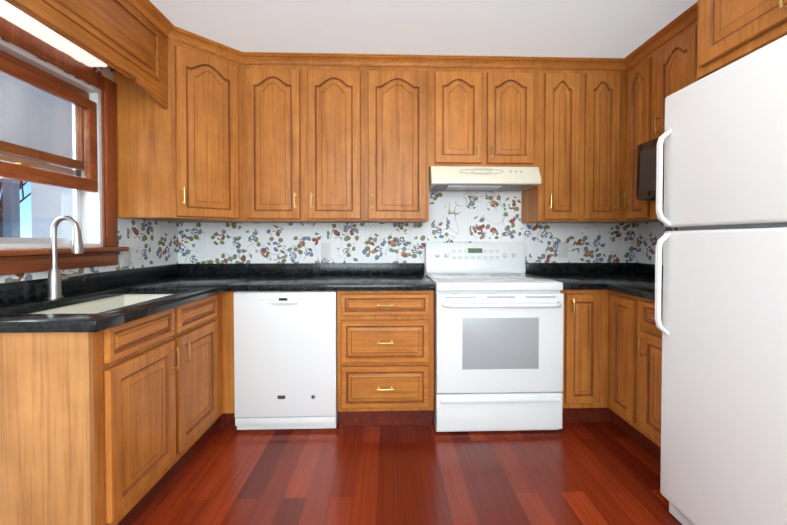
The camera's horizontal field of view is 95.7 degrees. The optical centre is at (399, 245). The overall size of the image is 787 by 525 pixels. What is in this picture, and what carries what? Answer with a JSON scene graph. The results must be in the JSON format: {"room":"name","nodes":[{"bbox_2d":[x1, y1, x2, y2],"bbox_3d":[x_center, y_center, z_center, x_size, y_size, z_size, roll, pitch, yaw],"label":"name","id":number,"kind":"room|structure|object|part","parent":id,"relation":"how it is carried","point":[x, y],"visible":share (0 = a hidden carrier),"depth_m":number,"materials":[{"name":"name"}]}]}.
{"room":"kitchen","nodes":[
{"label":"kitchen","id":0,"kind":"room"},
{"bbox_2d":[0,15,177,282],"bbox_3d":[-1.650,-0.042,0.085,0.120,2.385,5.200,0,1,-2],"label":"wall","id":1,"kind":"structure","parent":0,"point":[150,243],"depth_m":2.24,"materials":[{"name":"paper"}]},
{"bbox_2d":[0,73,73,237],"bbox_3d":[-3.286,0.269,1.138,3.075,2.930,9.000,0,1,-2],"label":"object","id":2,"kind":"object","parent":1,"relation":"attached to","point":[47,211],"depth_m":4.11,"materials":[{"name":"white"}]},
{"bbox_2d":[1,152,48,236],"bbox_3d":[-4.623,0.020,1.092,0.100,2.330,9.000,0,1,-2],"label":"porch","id":3,"kind":"object","parent":2,"relation":"attached to","point":[7,218],"depth_m":4.29,"materials":[{"name":"blue"}]},
{"bbox_2d":[0,17,119,274],"bbox_3d":[-1.679,-0.407,1.569,0.148,1.048,0.976,0,1,-2],"label":"window","id":4,"kind":"structure","parent":1,"relation":"in","point":[10,32],"depth_m":1.75,"materials":[{"name":"brown wood"}]},
{"bbox_3d":[-1.663,-0.360,1.570,0.025,0.013,0.040,0,1,-2],"label":"window sash latch","id":5,"kind":"part","parent":4,"relation":"part of","materials":[{"name":"gold metal"}]},
{"bbox_3d":[-1.746,-0.206,1.570,0.003,0.335,0.712,0,1,-2],"label":"storm glass","id":6,"kind":"part","parent":4,"relation":"part of","materials":[{"name":"clear glass"}]},
{"bbox_3d":[-1.703,-0.614,1.565,0.005,0.331,0.672,0,1,-2],"label":"sash glass","id":7,"kind":"part","parent":4,"relation":"part of","materials":[{"name":"clear glass"}]},
{"bbox_3d":[-1.745,-0.418,1.566,0.016,0.821,0.772,0,1,-2],"label":"storm frame","id":8,"kind":"part","parent":4,"relation":"part of","materials":[{"name":"silver metal"}]},
{"bbox_3d":[-1.663,-0.541,1.567,0.005,0.375,0.672,0,1,-2],"label":"sash glass","id":9,"kind":"part","parent":4,"relation":"part of","materials":[{"name":"clear glass"}]},
{"bbox_3d":[-1.702,-0.616,1.565,0.034,0.426,0.772,0,1,-2],"label":"window sash","id":10,"kind":"part","parent":4,"relation":"part of","materials":[{"name":"brown wood"}]},
{"bbox_3d":[-1.662,-0.533,1.567,0.034,0.490,0.772,0,1,-2],"label":"window sash","id":11,"kind":"part","parent":4,"relation":"part of","materials":[{"name":"brown wood"}]},
{"bbox_2d":[0,39,102,248],"bbox_3d":[-1.698,-0.421,1.568,0.114,0.861,0.816,0,1,-2],"label":"liner","id":12,"kind":"object","parent":4,"relation":"attached to","point":[92,218],"visible":0.65,"depth_m":1.96,"materials":[{"name":"white plastic"}]},
{"bbox_2d":[0,75,73,163],"bbox_3d":[-1.746,-0.601,1.563,0.003,0.396,0.712,0,1,-2],"label":"screen","id":13,"kind":"object","parent":12,"relation":"attached to","point":[36,118],"depth_m":1.70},
{"bbox_3d":[-1.620,0.078,1.578,0.030,0.078,0.976,0,1,-2],"label":"window apron","id":14,"kind":"part","parent":4,"relation":"part of","materials":[{"name":"brown wood"}]},
{"bbox_2d":[0,247,128,255],"bbox_3d":[-1.598,0.025,1.572,0.073,0.025,1.013,0,1,-2],"label":"window sill","id":15,"kind":"structure","parent":1,"relation":"attached to","point":[13,252],"depth_m":1.59,"materials":[{"name":"brown wood"}]},
{"bbox_2d":[121,247,130,266],"bbox_3d":[-1.651,0.065,2.147,0.006,0.115,0.070,0,1,-2],"label":"outlet","id":16,"kind":"object","parent":1,"relation":"attached to","point":[125,258],"visible":0.77,"depth_m":2.14,"materials":[{"name":"white plastic"}]},
{"bbox_2d":[131,420,681,524],"bbox_3d":[0.179,1.200,0.163,3.780,0.100,5.440,0,1,-2],"label":"floor","id":17,"kind":"structure","parent":0,"point":[595,473],"depth_m":1.71,"materials":[{"name":"brown wood"}]},
{"bbox_2d":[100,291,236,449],"bbox_3d":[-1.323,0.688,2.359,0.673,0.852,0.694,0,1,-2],"label":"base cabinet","id":18,"kind":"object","parent":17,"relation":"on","point":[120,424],"depth_m":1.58,"materials":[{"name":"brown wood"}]},
{"bbox_2d":[0,307,107,332],"bbox_3d":[-1.278,0.260,1.201,0.390,0.037,0.129,0,1,-2],"label":"countertop","id":19,"kind":"structure","parent":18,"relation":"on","point":[12,319],"depth_m":1.15,"materials":[{"name":"black stone"}]},
{"bbox_2d":[45,216,83,298],"bbox_3d":[-1.508,0.048,1.645,0.154,0.370,0.148,0,1,-2],"label":"faucet","id":20,"kind":"object","parent":19,"relation":"on","point":[56,277],"visible":1,"depth_m":1.59,"materials":[{"name":"silver metal"}]},
{"bbox_2d":[30,294,171,313],"bbox_3d":[-1.298,0.378,1.613,0.458,0.212,0.748,0,1,-2],"label":"undermount sink","id":21,"kind":"object","parent":19,"relation":"in","point":[102,305],"visible":0.21,"depth_m":1.82,"materials":[{"name":"beige ceramic"}]},
{"bbox_2d":[104,263,434,294],"bbox_3d":[-0.730,0.198,2.386,1.860,0.122,0.663,0,1,-2],"label":"countertop","id":22,"kind":"structure","parent":18,"relation":"on","point":[182,284],"depth_m":2.36,"materials":[{"name":"black stone"}]},
{"bbox_2d":[234,291,338,429],"bbox_3d":[-0.685,0.687,2.397,0.598,0.845,0.602,0,1,-2],"label":"dishwasher","id":23,"kind":"object","parent":17,"relation":"on","point":[285,359],"visible":1,"depth_m":2.10,"materials":[{"name":"white metal"}]},
{"bbox_2d":[337,290,433,426],"bbox_3d":[-0.092,0.686,2.435,0.582,0.852,0.619,0,1,-2],"label":"base cabinet","id":24,"kind":"object","parent":17,"relation":"on","point":[385,339],"depth_m":2.13,"materials":[{"name":"brown wood"}]},
{"bbox_3d":[-0.086,0.351,2.114,0.531,0.130,0.055,0,1,-2],"label":"drawer","id":25,"kind":"part","parent":24,"relation":"part of","materials":[{"name":"brown wood"}]},
{"bbox_3d":[-0.086,0.573,2.117,0.531,0.259,0.055,0,1,-2],"label":"drawer","id":26,"kind":"part","parent":24,"relation":"part of","materials":[{"name":"brown wood"}]},
{"bbox_3d":[-0.086,0.848,2.122,0.531,0.255,0.055,0,1,-2],"label":"drawer","id":27,"kind":"part","parent":24,"relation":"part of","materials":[{"name":"brown wood"}]},
{"bbox_2d":[425,243,563,431],"bbox_3d":[0.581,0.546,2.372,0.749,1.134,0.728,0,1,-2],"label":"range","id":28,"kind":"object","parent":17,"relation":"on","point":[498,333],"visible":1,"depth_m":2.08,"materials":[{"name":"white metal"}]},
{"bbox_3d":[0.571,0.058,2.669,0.400,0.097,0.018,0,1,-2],"label":"control panel","id":29,"kind":"part","parent":28,"relation":"part of","materials":[{"name":"white plastic"}]},
{"bbox_2d":[426,273,562,290],"bbox_3d":[0.580,0.232,2.374,0.749,0.052,0.585,0,1,-2],"label":"cooktop","id":30,"kind":"object","parent":28,"relation":"in","point":[442,281],"depth_m":2.09,"materials":[{"name":"white"}]},
{"bbox_3d":[0.589,0.976,2.099,0.749,0.215,0.055,0,1,-2],"label":"drawer","id":31,"kind":"part","parent":28,"relation":"part of","materials":[{"name":"white metal"}]},
{"bbox_2d":[436,293,563,393],"bbox_3d":[0.590,0.570,2.064,0.749,0.582,0.111,0,1,-2],"label":"oven","id":32,"kind":"object","parent":28,"relation":"in","point":[487,343],"depth_m":2.08,"materials":[{"name":"white metal"}]},
{"bbox_2d":[560,290,607,422],"bbox_3d":[1.116,0.686,2.474,0.318,0.852,0.619,0,1,-2],"label":"base cabinet","id":33,"kind":"object","parent":17,"relation":"on","point":[585,334],"depth_m":2.17,"materials":[{"name":"brown wood"}]},
{"bbox_2d":[525,263,603,289],"bbox_3d":[1.089,0.197,2.443,0.261,0.122,0.663,0,1,-2],"label":"countertop","id":34,"kind":"structure","parent":33,"relation":"on","point":[573,276],"depth_m":2.75,"materials":[{"name":"black stone"}]},
{"bbox_3d":[1.119,0.628,2.156,0.216,0.674,0.055,0,1,-2],"label":"door","id":35,"kind":"part","parent":33,"relation":"part of","materials":[{"name":"brown wood"}]},
{"bbox_2d":[600,263,662,301],"bbox_3d":[1.556,0.202,2.154,0.656,0.122,1.270,0,1,-2],"label":"countertop","id":36,"kind":"structure","parent":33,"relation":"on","point":[634,279],"depth_m":2.36,"materials":[{"name":"black stone"}]},
{"bbox_2d":[604,290,631,438],"bbox_3d":[1.578,0.693,2.042,0.620,0.852,0.237,0,1,-2],"label":"base cabinet","id":37,"kind":"object","parent":17,"relation":"on","point":[618,380],"depth_m":2.07,"materials":[{"name":"brown wood"}]},
{"bbox_3d":[1.279,0.629,2.045,0.021,0.674,0.211,0,1,-2],"label":"door","id":38,"kind":"part","parent":37,"relation":"part of","materials":[{"name":"brown wood"}]},
{"bbox_2d":[632,296,662,461],"bbox_3d":[1.588,0.698,1.726,0.620,0.852,0.396,0,1,-2],"label":"base cabinet","id":39,"kind":"object","parent":17,"relation":"on","point":[646,337],"depth_m":1.85,"materials":[{"name":"brown wood"}]},
{"bbox_3d":[1.272,0.711,1.720,0.055,0.522,0.336,0,1,-2],"label":"door","id":40,"kind":"part","parent":39,"relation":"part of","materials":[{"name":"brown wood"}]},
{"bbox_3d":[1.272,0.358,1.715,0.055,0.130,0.336,0,1,-2],"label":"drawer","id":41,"kind":"part","parent":39,"relation":"part of","materials":[{"name":"brown wood"}]},
{"bbox_2d":[655,35,786,524],"bbox_3d":[1.478,0.248,1.109,0.822,1.772,0.809,0,1,-2],"label":"refrigerator","id":42,"kind":"object","parent":17,"relation":"on","point":[722,326],"visible":1,"depth_m":1.21,"materials":[{"name":"white metal"}]},
{"bbox_3d":[1.083,0.156,1.465,0.055,0.422,0.026,0,1,-2],"label":"handle","id":43,"kind":"part","parent":42,"relation":"part of","materials":[{"name":"white plastic"}]},
{"bbox_2d":[656,129,671,225],"bbox_3d":[1.083,-0.279,1.458,0.055,0.393,0.026,0,1,-2],"label":"handle","id":44,"kind":"object","parent":42,"relation":"in","point":[666,138],"depth_m":1.45,"materials":[{"name":"white plastic"}]},
{"bbox_3d":[1.149,0.502,1.102,0.068,1.115,0.809,0,1,-2],"label":"door","id":45,"kind":"part","parent":42,"relation":"part of","materials":[{"name":"white metal"}]},
{"bbox_3d":[1.149,-0.343,1.089,0.068,0.544,0.809,0,1,-2],"label":"freezer door","id":46,"kind":"part","parent":42,"relation":"part of","materials":[{"name":"white metal"}]},
{"bbox_2d":[178,191,636,275],"bbox_3d":[0.095,-0.085,2.801,3.780,2.385,0.120,0,1,-2],"label":"wall","id":47,"kind":"structure","parent":0,"point":[473,217],"depth_m":2.74,"materials":[{"name":"paper"}]},
{"bbox_2d":[108,24,243,222],"bbox_3d":[-1.357,-0.720,2.378,0.608,1.098,0.608,0,1,-2],"label":"upper cabinet","id":48,"kind":"object","parent":47,"relation":"attached to","point":[209,131],"depth_m":2.10,"materials":[{"name":"brown wood"}]},
{"bbox_2d":[0,0,106,66],"bbox_3d":[-1.575,-0.969,1.563,0.096,0.068,0.620,0,1,-2],"label":"light fixture","id":49,"kind":"object","parent":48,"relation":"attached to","point":[8,11],"depth_m":1.57,"materials":[{"name":"white plastic"}]},
{"bbox_3d":[-1.180,-0.678,2.213,0.055,1.002,0.361,1,1,43],"label":"door corner","id":50,"kind":"part","parent":48,"relation":"part of","materials":[{"name":"brown wood"}]},
{"bbox_3d":[0.136,-1.228,1.496,2.930,0.056,1.845,0,1,-2],"label":"crown","id":51,"kind":"part","parent":48,"relation":"part of","materials":[{"name":"brown wood"}]},
{"bbox_2d":[244,52,367,222],"bbox_3d":[-0.650,-0.723,2.542,0.813,1.098,0.325,0,1,-2],"label":"upper cabinet","id":52,"kind":"object","parent":47,"relation":"attached to","point":[306,114],"depth_m":2.39,"materials":[{"name":"brown wood"}]},
{"bbox_3d":[-0.846,-0.681,2.368,0.358,1.002,0.055,0,1,-2],"label":"door","id":53,"kind":"part","parent":52,"relation":"part of","materials":[{"name":"brown wood"}]},
{"bbox_3d":[-0.441,-0.681,2.381,0.357,1.002,0.055,0,1,-2],"label":"door","id":54,"kind":"part","parent":52,"relation":"part of","materials":[{"name":"brown wood"}]},
{"bbox_2d":[321,243,330,257],"bbox_3d":[-0.563,0.034,2.715,0.072,0.118,0.010,0,1,-2],"label":"electrical outlet","id":55,"kind":"object","parent":47,"relation":"attached to","point":[325,250],"visible":1,"depth_m":2.71,"materials":[{"name":"white plastic"}]},
{"bbox_2d":[0,263,662,303],"bbox_3d":[0.122,0.186,1.962,3.536,0.084,1.563,0,1,-2],"label":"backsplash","id":56,"kind":"structure","parent":47,"relation":"attached to","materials":[{"name":"black stone"}]},
{"bbox_2d":[368,54,431,222],"bbox_3d":[-0.024,-0.723,2.562,0.440,1.098,0.325,0,1,-2],"label":"upper cabinet","id":57,"kind":"object","parent":47,"relation":"attached to","point":[399,86],"depth_m":2.40,"materials":[{"name":"brown wood"}]},
{"bbox_3d":[-0.014,-0.681,2.395,0.401,1.002,0.055,0,1,-2],"label":"door","id":58,"kind":"part","parent":57,"relation":"part of","materials":[{"name":"brown wood"}]},
{"bbox_2d":[432,56,543,167],"bbox_3d":[0.573,-0.908,2.578,0.753,0.728,0.325,0,1,-2],"label":"upper cabinet","id":59,"kind":"object","parent":47,"relation":"attached to","point":[488,111],"depth_m":2.42,"materials":[{"name":"brown wood"}]},
{"bbox_3d":[0.400,-0.873,2.405,0.321,0.619,0.055,0,1,-2],"label":"door","id":60,"kind":"part","parent":59,"relation":"part of","materials":[{"name":"brown wood"}]},
{"bbox_2d":[429,166,540,191],"bbox_3d":[0.574,-0.474,2.556,0.737,0.137,0.382,0,1,-2],"label":"range hood","id":61,"kind":"object","parent":59,"relation":"attached to","point":[479,178],"visible":0.94,"depth_m":2.39,"materials":[{"name":"beige metal"}]},
{"bbox_3d":[0.757,-0.873,2.416,0.321,0.619,0.055,0,1,-2],"label":"door","id":62,"kind":"part","parent":59,"relation":"part of","materials":[{"name":"brown wood"}]},
{"bbox_2d":[521,57,587,222],"bbox_3d":[1.101,-0.724,2.598,0.301,1.098,0.325,0,1,-2],"label":"upper cabinet","id":63,"kind":"object","parent":47,"relation":"attached to","point":[559,197],"depth_m":2.44,"materials":[{"name":"brown wood"}]},
{"bbox_3d":[1.115,-0.682,2.431,0.239,1.002,0.055,0,1,-2],"label":"door","id":64,"kind":"part","parent":63,"relation":"part of","materials":[{"name":"brown wood"}]},
{"bbox_2d":[559,243,567,257],"bbox_3d":[1.276,0.033,2.774,0.072,0.118,0.010,0,1,-2],"label":"electrical outlet","id":65,"kind":"object","parent":47,"relation":"attached to","point":[563,250],"visible":1,"depth_m":2.77,"materials":[{"name":"white plastic"}]},
{"bbox_2d":[584,58,623,222],"bbox_3d":[1.382,-0.724,2.607,0.261,1.098,0.325,0,1,-2],"label":"upper cabinet","id":66,"kind":"object","parent":47,"relation":"attached to","point":[604,174],"depth_m":2.45,"materials":[{"name":"brown wood"}]},
{"bbox_3d":[1.398,-0.682,2.440,0.239,1.002,0.055,0,1,-2],"label":"door","id":67,"kind":"part","parent":66,"relation":"part of","materials":[{"name":"brown wood"}]},
{"bbox_2d":[149,0,697,57],"bbox_3d":[0.179,-1.285,0.123,3.780,0.100,5.440,0,1,-2],"label":"ceiling","id":68,"kind":"structure","parent":0,"point":[582,28],"depth_m":2.04,"materials":[{"name":"white paint"}]},
{"bbox_2d":[637,222,679,264],"bbox_3d":[2.008,-0.044,0.201,0.120,2.385,5.200,0,1,-2],"label":"wall","id":69,"kind":"structure","parent":0,"point":[650,234],"depth_m":2.66,"materials":[{"name":"paper"}]},
{"bbox_2d":[624,40,663,222],"bbox_3d":[1.715,-0.720,2.349,0.325,1.098,0.254,0,1,-2],"label":"upper cabinet","id":70,"kind":"object","parent":69,"relation":"attached to","point":[636,63],"depth_m":2.36,"materials":[{"name":"brown wood"}]},
{"bbox_3d":[1.547,-0.680,2.332,0.055,1.002,0.196,0,1,-2],"label":"door","id":71,"kind":"part","parent":70,"relation":"part of","materials":[{"name":"brown wood"}]},
{"bbox_2d":[648,12,689,140],"bbox_3d":[1.725,-0.950,2.041,0.325,0.628,0.354,0,1,-2],"label":"upper cabinet","id":72,"kind":"object","parent":69,"relation":"attached to","point":[665,49],"depth_m":2.11,"materials":[{"name":"brown wood"}]},
{"bbox_2d":[636,137,663,200],"bbox_3d":[1.647,-0.442,1.942,0.441,0.344,0.515,0,1,-2],"label":"microwave","id":73,"kind":"object","parent":72,"relation":"in","point":[646,173],"visible":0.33,"depth_m":2.10,"materials":[{"name":"black"}]},
{"bbox_3d":[1.557,-0.914,2.024,0.055,0.524,0.276,0,1,-2],"label":"door","id":74,"kind":"part","parent":72,"relation":"part of","materials":[{"name":"brown wood"}]},
{"bbox_2d":[684,0,786,83],"bbox_3d":[1.578,-0.972,1.076,0.680,0.552,0.847,0,1,-2],"label":"upper cabinet","id":75,"kind":"object","parent":69,"relation":"attached to","point":[717,33],"depth_m":1.35,"materials":[{"name":"brown wood"}]},
{"bbox_3d":[1.225,-0.948,1.277,0.055,0.434,0.366,0,1,-2],"label":"door","id":76,"kind":"part","parent":75,"relation":"part of","materials":[{"name":"brown wood"}]},
{"label":"outside","id":77,"kind":"structure","parent":0,"visible":0},
{"bbox_3d":[-32.487,1.875,1.735,55.060,0.100,120.000,0,1,-2],"label":"lawn","id":78,"kind":"structure","parent":77,"visible":0},
{"bbox_2d":[0,178,30,236],"bbox_3d":[-15.155,-3.678,12.803,16.581,10.665,14.038,0,1,-2],"label":"bare tree","id":79,"kind":"object","parent":78,"relation":"on","point":[1,211],"depth_m":10.85,"materials":[{"name":"black plant"}]}
]}

